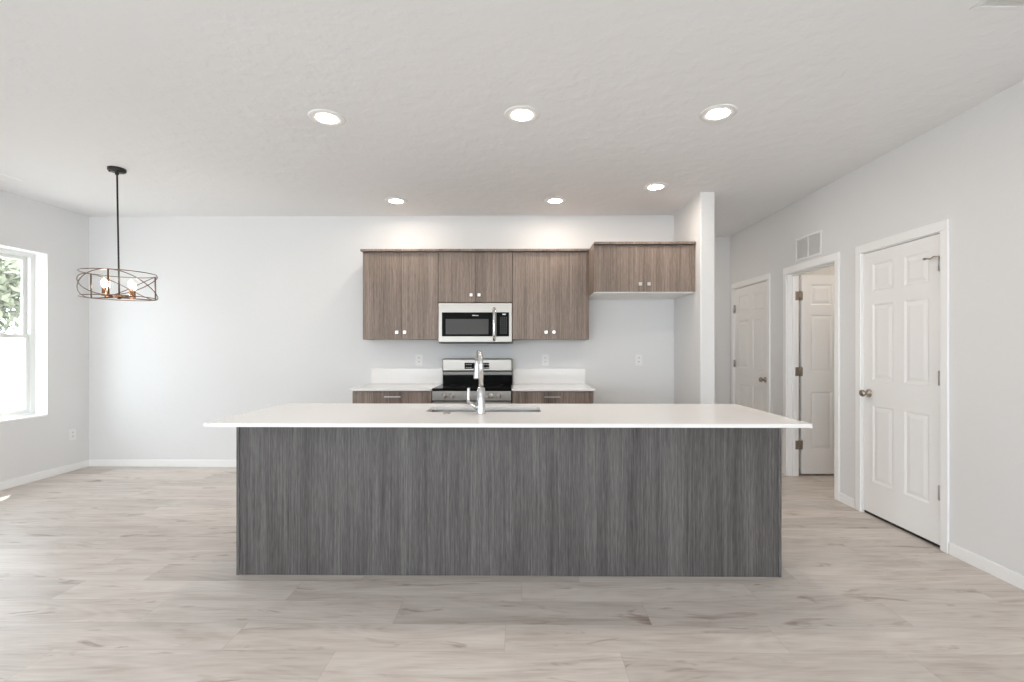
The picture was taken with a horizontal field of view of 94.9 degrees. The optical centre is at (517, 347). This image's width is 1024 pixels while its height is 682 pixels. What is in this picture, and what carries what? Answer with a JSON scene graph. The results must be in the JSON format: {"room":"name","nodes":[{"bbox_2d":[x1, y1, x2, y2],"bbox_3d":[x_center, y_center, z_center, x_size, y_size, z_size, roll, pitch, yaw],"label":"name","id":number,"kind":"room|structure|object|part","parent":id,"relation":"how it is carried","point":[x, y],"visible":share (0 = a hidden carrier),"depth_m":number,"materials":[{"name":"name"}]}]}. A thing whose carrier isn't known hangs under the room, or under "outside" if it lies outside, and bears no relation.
{"room":"open-plan kitchen","nodes":[
{"label":"open-plan kitchen","id":0,"kind":"room"},
{"bbox_2d":[0,190,88,481],"bbox_3d":[-4.853,-0.011,0.766,0.200,2.863,9.040,0,0,1],"label":"wall","id":1,"kind":"structure","parent":0,"point":[39,444],"depth_m":4.81,"materials":[{"name":"white paint"}]},
{"bbox_2d":[0,244,47,422],"bbox_3d":[-4.814,-0.133,4.341,0.199,1.629,0.754,0,0,1],"label":"window","id":2,"kind":"structure","parent":1,"relation":"in","point":[34,264],"depth_m":4.69,"materials":[{"name":"plastic"}]},
{"bbox_3d":[-4.896,-0.499,4.342,0.020,0.808,0.666,0,0,1],"label":"sash","id":3,"kind":"part","parent":2,"relation":"part of","materials":[{"name":"plastic"}]},
{"bbox_3d":[-4.867,0.252,4.341,0.022,0.773,0.666,0,0,1],"label":"sash","id":4,"kind":"part","parent":2,"relation":"part of","materials":[{"name":"plastic"}]},
{"bbox_3d":[-4.879,-0.133,4.341,0.070,1.625,0.750,0,0,1],"label":"frame","id":5,"kind":"part","parent":2,"relation":"part of","materials":[{"name":"plastic"}]},
{"bbox_2d":[0,460,88,490],"bbox_3d":[-4.733,1.262,2.205,0.013,0.076,5.920,0,0,1],"label":"baseboard","id":6,"kind":"structure","parent":1,"relation":"attached to","point":[15,482],"depth_m":4.65,"materials":[{"name":"white wood"}]},
{"bbox_2d":[69,428,75,440],"bbox_3d":[-4.709,0.915,4.975,0.009,0.120,0.076,0,0,1],"label":"wall outlet","id":7,"kind":"object","parent":1,"relation":"attached to","point":[72,432],"visible":1,"depth_m":4.97,"materials":[{"name":"white plastic"}]},
{"bbox_2d":[89,215,673,459],"bbox_3d":[-1.505,-0.021,5.194,6.412,2.843,0.120,0,0,1],"label":"wall","id":8,"kind":"structure","parent":0,"point":[249,313],"depth_m":5.15,"materials":[{"name":"white paint"}]},
{"bbox_2d":[89,459,235,466],"bbox_3d":[-3.145,1.262,5.144,3.107,0.076,0.013,0,0,1],"label":"baseboard","id":9,"kind":"structure","parent":8,"relation":"attached to","point":[92,462],"depth_m":5.14,"materials":[{"name":"white wood"}]},
{"bbox_2d":[360,249,438,339],"bbox_3d":[-1.205,-0.547,4.955,0.792,0.922,0.351,0,0,1],"label":"upper cabinet","id":10,"kind":"object","parent":8,"relation":"attached to","point":[400,286],"visible":0.95,"depth_m":4.81,"materials":[{"name":"laminate"}]},
{"bbox_3d":[-1.574,-0.535,4.974,0.018,0.899,0.321,0,0,1],"label":"panel","id":11,"kind":"part","parent":10,"relation":"part of","materials":[{"name":"laminate"}]},
{"bbox_3d":[-1.377,-0.528,4.818,0.374,0.881,0.019,0,0,1],"label":"door","id":12,"kind":"part","parent":10,"relation":"part of","materials":[{"name":"laminate"}]},
{"bbox_3d":[-1.205,-0.997,4.958,0.792,0.022,0.346,0,0,1],"label":"crown trim","id":13,"kind":"part","parent":10,"relation":"part of","materials":[{"name":"laminate"}]},
{"bbox_3d":[-1.000,-0.528,4.814,0.374,0.881,0.019,0,0,1],"label":"door","id":14,"kind":"part","parent":10,"relation":"part of","materials":[{"name":"laminate"}]},
{"bbox_2d":[371,368,442,383],"bbox_3d":[-1.201,0.305,5.121,0.784,0.166,0.020,0,0,1],"label":"backsplash","id":15,"kind":"structure","parent":8,"relation":"attached to","point":[378,375],"depth_m":5.11,"materials":[{"name":"white stone"}]},
{"bbox_2d":[416,354,422,364],"bbox_3d":[-1.074,0.130,5.126,0.076,0.120,0.009,0,0,1],"label":"wall outlet","id":16,"kind":"object","parent":8,"relation":"attached to","point":[419,357],"visible":1,"depth_m":5.12,"materials":[{"name":"white plastic"}]},
{"bbox_2d":[438,249,512,304],"bbox_3d":[-0.430,-0.738,4.948,0.758,0.541,0.351,0,0,1],"label":"upper cabinet","id":17,"kind":"object","parent":8,"relation":"attached to","point":[464,275],"visible":0.99,"depth_m":4.80,"materials":[{"name":"laminate"}]},
{"bbox_3d":[-0.620,-0.718,4.811,0.375,0.502,0.019,0,0,1],"label":"door","id":18,"kind":"part","parent":17,"relation":"part of","materials":[{"name":"laminate"}]},
{"bbox_2d":[438,303,512,343],"bbox_3d":[-0.430,-0.253,4.926,0.756,0.418,0.391,0,0,1],"label":"microwave","id":19,"kind":"object","parent":17,"relation":"attached to","point":[458,323],"visible":1,"depth_m":4.79,"materials":[{"name":"silver metal"}]},
{"bbox_3d":[-0.511,-0.241,4.791,0.517,0.244,0.014,0,0,1],"label":"door","id":20,"kind":"part","parent":19,"relation":"part of","materials":[{"name":"black glass"}]},
{"bbox_3d":[-0.237,-0.242,4.760,0.030,0.350,0.062,0,0,1],"label":"handle","id":21,"kind":"part","parent":19,"relation":"part of","materials":[{"name":"silver metal"}]},
{"bbox_3d":[-0.430,-0.997,4.950,0.758,0.022,0.346,0,0,1],"label":"crown trim","id":22,"kind":"part","parent":17,"relation":"part of","materials":[{"name":"laminate"}]},
{"bbox_3d":[-0.242,-0.718,4.807,0.375,0.502,0.019,0,0,1],"label":"door","id":23,"kind":"part","parent":17,"relation":"part of","materials":[{"name":"laminate"}]},
{"bbox_2d":[542,354,548,364],"bbox_3d":[0.304,0.130,5.113,0.076,0.120,0.009,0,0,1],"label":"wall outlet","id":24,"kind":"object","parent":8,"relation":"attached to","point":[545,357],"visible":1,"depth_m":5.11,"materials":[{"name":"white plastic"}]},
{"bbox_2d":[513,368,585,383],"bbox_3d":[0.346,0.305,5.106,0.788,0.166,0.020,0,0,1],"label":"backsplash","id":25,"kind":"structure","parent":8,"relation":"attached to","point":[520,375],"depth_m":5.10,"materials":[{"name":"white stone"}]},
{"bbox_2d":[512,249,588,339],"bbox_3d":[0.340,-0.547,4.941,0.782,0.922,0.351,0,0,1],"label":"upper cabinet","id":26,"kind":"object","parent":8,"relation":"attached to","point":[551,286],"visible":1,"depth_m":4.79,"materials":[{"name":"laminate"}]},
{"bbox_3d":[0.139,-0.528,4.803,0.378,0.881,0.019,0,0,1],"label":"door","id":27,"kind":"part","parent":26,"relation":"part of","materials":[{"name":"laminate"}]},
{"bbox_3d":[0.340,-0.997,4.943,0.782,0.022,0.346,0,0,1],"label":"crown trim","id":28,"kind":"part","parent":26,"relation":"part of","materials":[{"name":"laminate"}]},
{"bbox_3d":[0.521,-0.528,4.800,0.378,0.881,0.019,0,0,1],"label":"door","id":29,"kind":"part","parent":26,"relation":"part of","materials":[{"name":"laminate"}]},
{"bbox_3d":[0.722,-0.535,4.952,0.018,0.899,0.321,0,0,1],"label":"panel","id":30,"kind":"part","parent":26,"relation":"part of","materials":[{"name":"laminate"}]},
{"bbox_2d":[635,354,641,364],"bbox_3d":[1.317,0.130,5.103,0.076,0.120,0.009,0,0,1],"label":"wall outlet","id":31,"kind":"object","parent":8,"relation":"attached to","point":[638,357],"visible":1,"depth_m":5.10,"materials":[{"name":"white plastic"}]},
{"bbox_2d":[589,242,695,299],"bbox_3d":[1.212,-0.767,4.777,0.966,0.481,0.661,0,0,1],"label":"upper cabinet","id":32,"kind":"object","parent":8,"relation":"attached to","point":[617,270],"visible":0.94,"depth_m":4.47,"materials":[{"name":"laminate"}]},
{"bbox_3d":[0.741,-0.759,4.797,0.022,0.452,0.631,0,0,1],"label":"panel","id":33,"kind":"part","parent":32,"relation":"part of","materials":[{"name":"laminate"}]},
{"bbox_3d":[0.977,-0.752,4.485,0.453,0.434,0.019,0,0,1],"label":"door","id":34,"kind":"part","parent":32,"relation":"part of","materials":[{"name":"laminate"}]},
{"bbox_3d":[1.212,-0.997,4.780,0.966,0.022,0.656,0,0,1],"label":"crown trim","id":35,"kind":"part","parent":32,"relation":"part of","materials":[{"name":"laminate"}]},
{"bbox_3d":[1.433,-0.752,4.481,0.453,0.434,0.019,0,0,1],"label":"door","id":36,"kind":"part","parent":32,"relation":"part of","materials":[{"name":"laminate"}]},
{"bbox_3d":[1.680,-0.759,4.788,0.032,0.452,0.631,0,0,1],"label":"panel","id":37,"kind":"part","parent":32,"relation":"part of","materials":[{"name":"laminate"}]},
{"bbox_2d":[476,387,485,413],"bbox_3d":[-0.215,0.309,2.770,0.058,0.158,0.058,0,0,1],"label":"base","id":38,"kind":"object","parent":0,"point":[480,406],"depth_m":2.75,"materials":[{"name":"silver metal"}]},
{"bbox_2d":[0,0,1023,236],"bbox_3d":[0.032,-1.503,1.250,9.960,0.120,10.100,0,0,1],"label":"ceiling","id":39,"kind":"structure","parent":0,"point":[204,105],"depth_m":2.70,"materials":[{"name":"white paint"}]},
{"bbox_2d":[0,174,20,180],"bbox_3d":[-4.353,-1.441,3.892,0.160,0.004,0.340,0,0,1],"label":"ceiling vent","id":40,"kind":"object","parent":39,"relation":"in","point":[2,177],"visible":1,"depth_m":4.00,"materials":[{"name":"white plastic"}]},
{"bbox_3d":[-4.353,-1.442,3.892,0.116,0.002,0.294,0,0,1],"label":"plate","id":41,"kind":"part","parent":40,"relation":"part of","materials":[{"name":"white plastic"}]},
{"bbox_2d":[76,166,157,300],"bbox_3d":[-3.206,-0.917,3.781,0.502,1.051,0.501,0,0,1],"label":"pendant light","id":42,"kind":"object","parent":39,"relation":"hanging from","point":[105,284],"visible":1,"depth_m":3.77,"materials":[{"name":"brown metal"}]},
{"bbox_2d":[101,287,106,295],"bbox_3d":[-3.225,-0.442,3.667,0.036,0.068,0.035,0,0,1],"label":"socket","id":43,"kind":"object","parent":42,"relation":"attached to","point":[104,289],"depth_m":3.66,"materials":[{"name":"gold metal"}]},
{"bbox_3d":[-3.225,-0.509,3.667,0.038,0.070,0.038,0,0,1],"label":"bulb","id":44,"kind":"part","parent":42,"relation":"part of","materials":[{"name":"white glass"}]},
{"bbox_3d":[-3.212,-0.901,3.781,0.030,0.994,0.012,0,0,1],"label":"stem","id":45,"kind":"part","parent":42,"relation":"part of","materials":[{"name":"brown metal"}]},
{"bbox_2d":[128,288,133,296],"bbox_3d":[-3.090,-0.442,3.759,0.036,0.068,0.035,0,0,1],"label":"socket","id":46,"kind":"object","parent":42,"relation":"attached to","point":[130,289],"depth_m":3.75,"materials":[{"name":"gold metal"}]},
{"bbox_3d":[-3.090,-0.509,3.759,0.038,0.070,0.038,0,0,1],"label":"bulb","id":47,"kind":"part","parent":42,"relation":"part of","materials":[{"name":"white glass"}]},
{"bbox_2d":[308,109,345,126],"bbox_3d":[-1.194,-1.440,2.946,0.220,0.007,0.220,0,0,1],"label":"recessed light","id":48,"kind":"object","parent":39,"relation":"in","point":[325,117],"visible":1,"depth_m":2.93,"materials":[{"name":"white plastic"}]},
{"bbox_2d":[316,114,337,122],"bbox_3d":[-1.194,-1.438,2.946,0.127,0.001,0.127,0,0,1],"label":"diffuser","id":49,"kind":"object","parent":48,"relation":"attached to","point":[326,118],"depth_m":2.94,"materials":[{"name":"white plastic"}]},
{"bbox_2d":[385,197,407,204],"bbox_3d":[-1.189,-1.440,4.606,0.220,0.007,0.220,0,0,1],"label":"recessed light","id":50,"kind":"object","parent":39,"relation":"in","point":[392,200],"visible":1,"depth_m":4.58,"materials":[{"name":"white plastic"}]},
{"bbox_2d":[390,199,402,202],"bbox_3d":[-1.189,-1.438,4.606,0.127,0.001,0.127,0,0,1],"label":"diffuser","id":51,"kind":"object","parent":50,"relation":"attached to","point":[393,200],"depth_m":4.61,"materials":[{"name":"white plastic"}]},
{"bbox_2d":[504,105,539,122],"bbox_3d":[0.028,-1.440,2.905,0.220,0.007,0.220,0,0,1],"label":"recessed light","id":52,"kind":"object","parent":39,"relation":"in","point":[521,113],"visible":1,"depth_m":2.89,"materials":[{"name":"white plastic"}]},
{"bbox_2d":[512,110,531,119],"bbox_3d":[0.028,-1.438,2.905,0.127,0.001,0.127,0,0,1],"label":"diffuser","id":53,"kind":"object","parent":52,"relation":"attached to","point":[521,114],"depth_m":2.91,"materials":[{"name":"white plastic"}]},
{"bbox_2d":[544,197,565,203],"bbox_3d":[0.369,-1.440,4.597,0.220,0.007,0.220,0,0,1],"label":"recessed light","id":54,"kind":"object","parent":39,"relation":"in","point":[551,200],"visible":1,"depth_m":4.58,"materials":[{"name":"white plastic"}]},
{"bbox_2d":[549,199,561,202],"bbox_3d":[0.369,-1.438,4.597,0.127,0.001,0.127,0,0,1],"label":"diffuser","id":55,"kind":"object","parent":54,"relation":"attached to","point":[552,200],"depth_m":4.58,"materials":[{"name":"white plastic"}]},
{"bbox_2d":[643,182,667,190],"bbox_3d":[1.235,-1.440,4.204,0.220,0.007,0.220,0,0,1],"label":"recessed light","id":56,"kind":"object","parent":39,"relation":"in","point":[657,186],"visible":1,"depth_m":4.18,"materials":[{"name":"white plastic"}]},
{"bbox_2d":[648,185,662,189],"bbox_3d":[1.235,-1.438,4.204,0.127,0.001,0.127,0,0,1],"label":"diffuser","id":57,"kind":"object","parent":56,"relation":"attached to","point":[653,187],"depth_m":4.21,"materials":[{"name":"white plastic"}]},
{"bbox_2d":[699,104,737,121],"bbox_3d":[1.232,-1.440,2.888,0.220,0.007,0.220,0,0,1],"label":"recessed light","id":58,"kind":"object","parent":39,"relation":"in","point":[720,112],"visible":1,"depth_m":2.88,"materials":[{"name":"white plastic"}]},
{"bbox_2d":[707,109,728,118],"bbox_3d":[1.232,-1.438,2.888,0.127,0.001,0.127,0,0,1],"label":"diffuser","id":59,"kind":"object","parent":58,"relation":"attached to","point":[719,113],"depth_m":2.88,"materials":[{"name":"white plastic"}]},
{"bbox_2d":[970,0,1023,9],"bbox_3d":[2.182,-1.441,1.739,0.520,0.004,0.520,0,0,1],"label":"ceiling vent","id":60,"kind":"object","parent":39,"relation":"in","point":[983,4],"visible":1,"depth_m":1.98,"materials":[{"name":"white plastic"}]},
{"bbox_2d":[0,466,1023,681],"bbox_3d":[0.108,1.360,1.324,9.810,0.120,9.950,0,0,1],"label":"floor","id":61,"kind":"structure","parent":0,"point":[108,574],"depth_m":2.30,"materials":[{"name":"plastic"}]},
{"bbox_2d":[353,391,432,403],"bbox_3d":[-1.195,0.855,4.792,0.759,0.891,0.675,0,0,1],"label":"base cabinet","id":62,"kind":"object","parent":61,"relation":"on","point":[374,397],"visible":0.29,"depth_m":4.49,"materials":[{"name":"laminate"}]},
{"bbox_3d":[-1.189,0.464,4.471,0.155,0.012,0.032,0,0,1],"label":"bar pull","id":63,"kind":"part","parent":62,"relation":"part of","materials":[{"name":"silver metal"}]},
{"bbox_2d":[349,368,442,390],"bbox_3d":[-1.204,0.315,4.796,0.784,0.186,0.670,0,0,1],"label":"countertop","id":64,"kind":"structure","parent":62,"relation":"on","point":[382,379],"depth_m":5.11,"materials":[{"name":"white stone"}]},
{"bbox_2d":[432,358,512,403],"bbox_3d":[-0.431,0.692,4.757,0.753,1.157,0.714,0,0,1],"label":"range","id":65,"kind":"object","parent":61,"relation":"on","point":[458,373],"visible":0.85,"depth_m":5.01,"materials":[{"name":"silver metal"}]},
{"bbox_3d":[-0.434,0.454,4.476,0.753,0.092,0.040,0,0,1],"label":"control panel","id":66,"kind":"part","parent":65,"relation":"part of","materials":[{"name":"silver metal"}]},
{"bbox_3d":[-0.434,0.787,4.475,0.747,0.555,0.033,0,0,1],"label":"oven door","id":67,"kind":"part","parent":65,"relation":"part of","materials":[{"name":"silver metal"}]},
{"bbox_2d":[432,384,512,390],"bbox_3d":[-0.431,0.394,4.745,0.753,0.025,0.589,0,0,1],"label":"cooktop","id":68,"kind":"object","parent":65,"relation":"in","point":[443,387],"depth_m":4.55,"materials":[{"name":"black glass"}]},
{"bbox_3d":[-0.433,0.190,5.013,0.262,0.064,0.004,0,0,1],"label":"clock panel","id":69,"kind":"part","parent":65,"relation":"part of","materials":[{"name":"black glass"}]},
{"bbox_3d":[-0.428,0.183,5.063,0.753,0.140,0.102,0,0,1],"label":"backguard panel","id":70,"kind":"part","parent":65,"relation":"part of","materials":[{"name":"silver metal"}]},
{"bbox_2d":[236,427,781,576],"bbox_3d":[-0.054,0.854,2.969,3.107,0.892,0.585,0,0,1],"label":"kitchen island","id":71,"kind":"object","parent":61,"relation":"on","point":[435,501],"visible":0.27,"depth_m":2.68,"materials":[{"name":"laminate"}]},
{"bbox_3d":[-1.599,0.854,2.971,0.018,0.892,0.559,0,0,1],"label":"panel","id":72,"kind":"part","parent":71,"relation":"part of","materials":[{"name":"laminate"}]},
{"bbox_2d":[203,403,812,427],"bbox_3d":[-0.054,0.398,2.845,3.129,0.020,0.863,0,0,1],"label":"island countertop","id":73,"kind":"structure","parent":71,"relation":"on","point":[289,414],"depth_m":2.62,"materials":[{"name":"white stone"}]},
{"bbox_2d":[467,350,485,413],"bbox_3d":[-0.241,0.201,2.833,0.112,0.373,0.184,0,0,1],"label":"kitchen faucet","id":74,"kind":"object","parent":73,"relation":"on","point":[480,407],"visible":1,"depth_m":2.76,"materials":[{"name":"silver metal"}]},
{"bbox_3d":[-0.259,0.303,2.770,0.078,0.139,0.035,0,0,1],"label":"handle","id":75,"kind":"part","parent":74,"relation":"part of","materials":[{"name":"silver metal"}]},
{"bbox_3d":[-0.232,0.124,2.836,0.028,0.218,0.164,0,0,-15],"label":"spout","id":76,"kind":"part","parent":74,"relation":"part of","materials":[{"name":"silver metal"}]},
{"bbox_2d":[430,410,539,411],"bbox_3d":[-0.209,0.502,2.975,0.741,0.186,0.291,0,0,1],"label":"sink","id":77,"kind":"object","parent":73,"relation":"in","point":[432,410],"visible":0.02,"depth_m":3.10,"materials":[{"name":"silver metal"}]},
{"bbox_3d":[1.490,0.854,2.942,0.018,0.892,0.559,0,0,1],"label":"panel","id":78,"kind":"part","parent":71,"relation":"part of","materials":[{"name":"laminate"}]},
{"bbox_2d":[512,391,592,403],"bbox_3d":[0.339,0.855,4.777,0.773,0.891,0.675,0,0,1],"label":"base cabinet","id":79,"kind":"object","parent":61,"relation":"on","point":[518,397],"visible":0.27,"depth_m":4.47,"materials":[{"name":"laminate"}]},
{"bbox_3d":[0.330,0.464,4.456,0.155,0.012,0.032,0,0,1],"label":"bar pull","id":80,"kind":"part","parent":79,"relation":"part of","materials":[{"name":"silver metal"}]},
{"bbox_2d":[512,368,594,390],"bbox_3d":[0.343,0.315,4.781,0.788,0.186,0.670,0,0,1],"label":"countertop","id":81,"kind":"structure","parent":79,"relation":"on","point":[524,379],"depth_m":5.09,"materials":[{"name":"white stone"}]},
{"bbox_2d":[674,192,714,403],"bbox_3d":[1.765,-0.046,4.786,0.135,2.893,0.875,0,0,1],"label":"wall","id":82,"kind":"structure","parent":0,"point":[694,313],"depth_m":4.40,"materials":[{"name":"white paint"}]},
{"bbox_2d":[715,237,729,403],"bbox_3d":[0.609,-0.021,6.175,4.340,2.843,0.120,0,0,1],"label":"wall","id":83,"kind":"structure","parent":0,"point":[722,244],"depth_m":6.10,"materials":[{"name":"white paint"}]},
{"bbox_2d":[799,266,833,275],"bbox_3d":[3.936,-0.021,4.253,2.170,2.843,3.980,0,0,1],"label":"wall","id":84,"kind":"structure","parent":0,"point":[828,270],"depth_m":5.05,"materials":[{"name":"white paint"}]},
{"bbox_2d":[730,80,1023,575],"bbox_3d":[2.767,-0.021,1.209,0.110,2.843,10.070,0,0,1],"label":"wall","id":85,"kind":"structure","parent":0,"point":[967,170],"depth_m":2.88,"materials":[{"name":"white paint"}]},
{"bbox_2d":[731,273,770,412],"bbox_3d":[2.777,0.241,5.566,0.172,2.117,0.929,0,0,1],"label":"door","id":86,"kind":"structure","parent":85,"relation":"in","point":[750,298],"depth_m":5.54,"materials":[{"name":"white wood"}]},
{"bbox_3d":[2.722,0.352,5.226,0.069,0.064,0.064,0,0,1],"label":"knob","id":87,"kind":"part","parent":86,"relation":"part of","materials":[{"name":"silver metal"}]},
{"bbox_2d":[795,229,821,261],"bbox_3d":[2.737,-0.958,4.429,0.010,0.225,0.400,0,0,1],"label":"air vent","id":88,"kind":"object","parent":85,"relation":"in","point":[810,245],"visible":1,"depth_m":4.42,"materials":[{"name":"white plastic"}]},
{"bbox_2d":[783,252,839,500],"bbox_3d":[3.164,0.241,4.408,0.874,2.117,0.849,0,0,1],"label":"door","id":89,"kind":"structure","parent":85,"relation":"in","point":[811,303],"depth_m":4.78,"materials":[{"name":"white wood"}]},
{"bbox_3d":[2.800,0.278,4.411,0.025,2.045,0.725,0,0,1],"label":"stop moulding","id":90,"kind":"part","parent":89,"relation":"part of","materials":[{"name":"white wood"}]},
{"bbox_2d":[839,493,854,508],"bbox_3d":[2.731,1.262,3.892,0.013,0.076,0.182,0,0,1],"label":"baseboard","id":91,"kind":"structure","parent":85,"relation":"attached to","point":[843,498],"depth_m":3.88,"materials":[{"name":"white wood"}]},
{"bbox_2d":[855,219,949,553],"bbox_3d":[2.756,0.241,3.377,0.172,2.117,0.823,0,0,1],"label":"door","id":92,"kind":"structure","parent":85,"relation":"in","point":[902,280],"depth_m":3.32,"materials":[{"name":"white wood"}]},
{"bbox_3d":[2.707,0.352,3.664,0.069,0.064,0.064,0,0,1],"label":"knob","id":93,"kind":"part","parent":92,"relation":"part of","materials":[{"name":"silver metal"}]},
{"bbox_2d":[949,543,1023,589],"bbox_3d":[2.691,1.262,-0.332,0.013,0.076,6.587,0,0,1],"label":"baseboard","id":94,"kind":"structure","parent":85,"relation":"attached to","point":[1005,574],"depth_m":2.71,"materials":[{"name":"white wood"}]},
{"label":"outside","id":95,"kind":"structure","parent":0,"visible":0},
{"bbox_2d":[0,400,23,411],"bbox_3d":[-24.908,1.575,7.737,40.040,0.250,65.000,0,0,1],"label":"ground","id":96,"kind":"structure","parent":95,"point":[18,404],"depth_m":11.85,"materials":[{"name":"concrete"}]},
{"bbox_2d":[0,257,20,333],"bbox_3d":[-15.868,-1.125,13.468,4.744,5.257,4.516,0,0,34],"label":"tree","id":97,"kind":"object","parent":96,"relation":"on","point":[10,275],"visible":0.54,"depth_m":13.79,"materials":[{"name":"green plant"}]},
{"bbox_2d":[0,342,23,401],"bbox_3d":[-13.874,0.645,13.292,0.160,1.610,38.480,0,0,1],"label":"vinyl fence","id":98,"kind":"object","parent":96,"relation":"on","point":[11,358],"visible":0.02,"depth_m":12.88,"materials":[{"name":"white plastic"}]}
]}

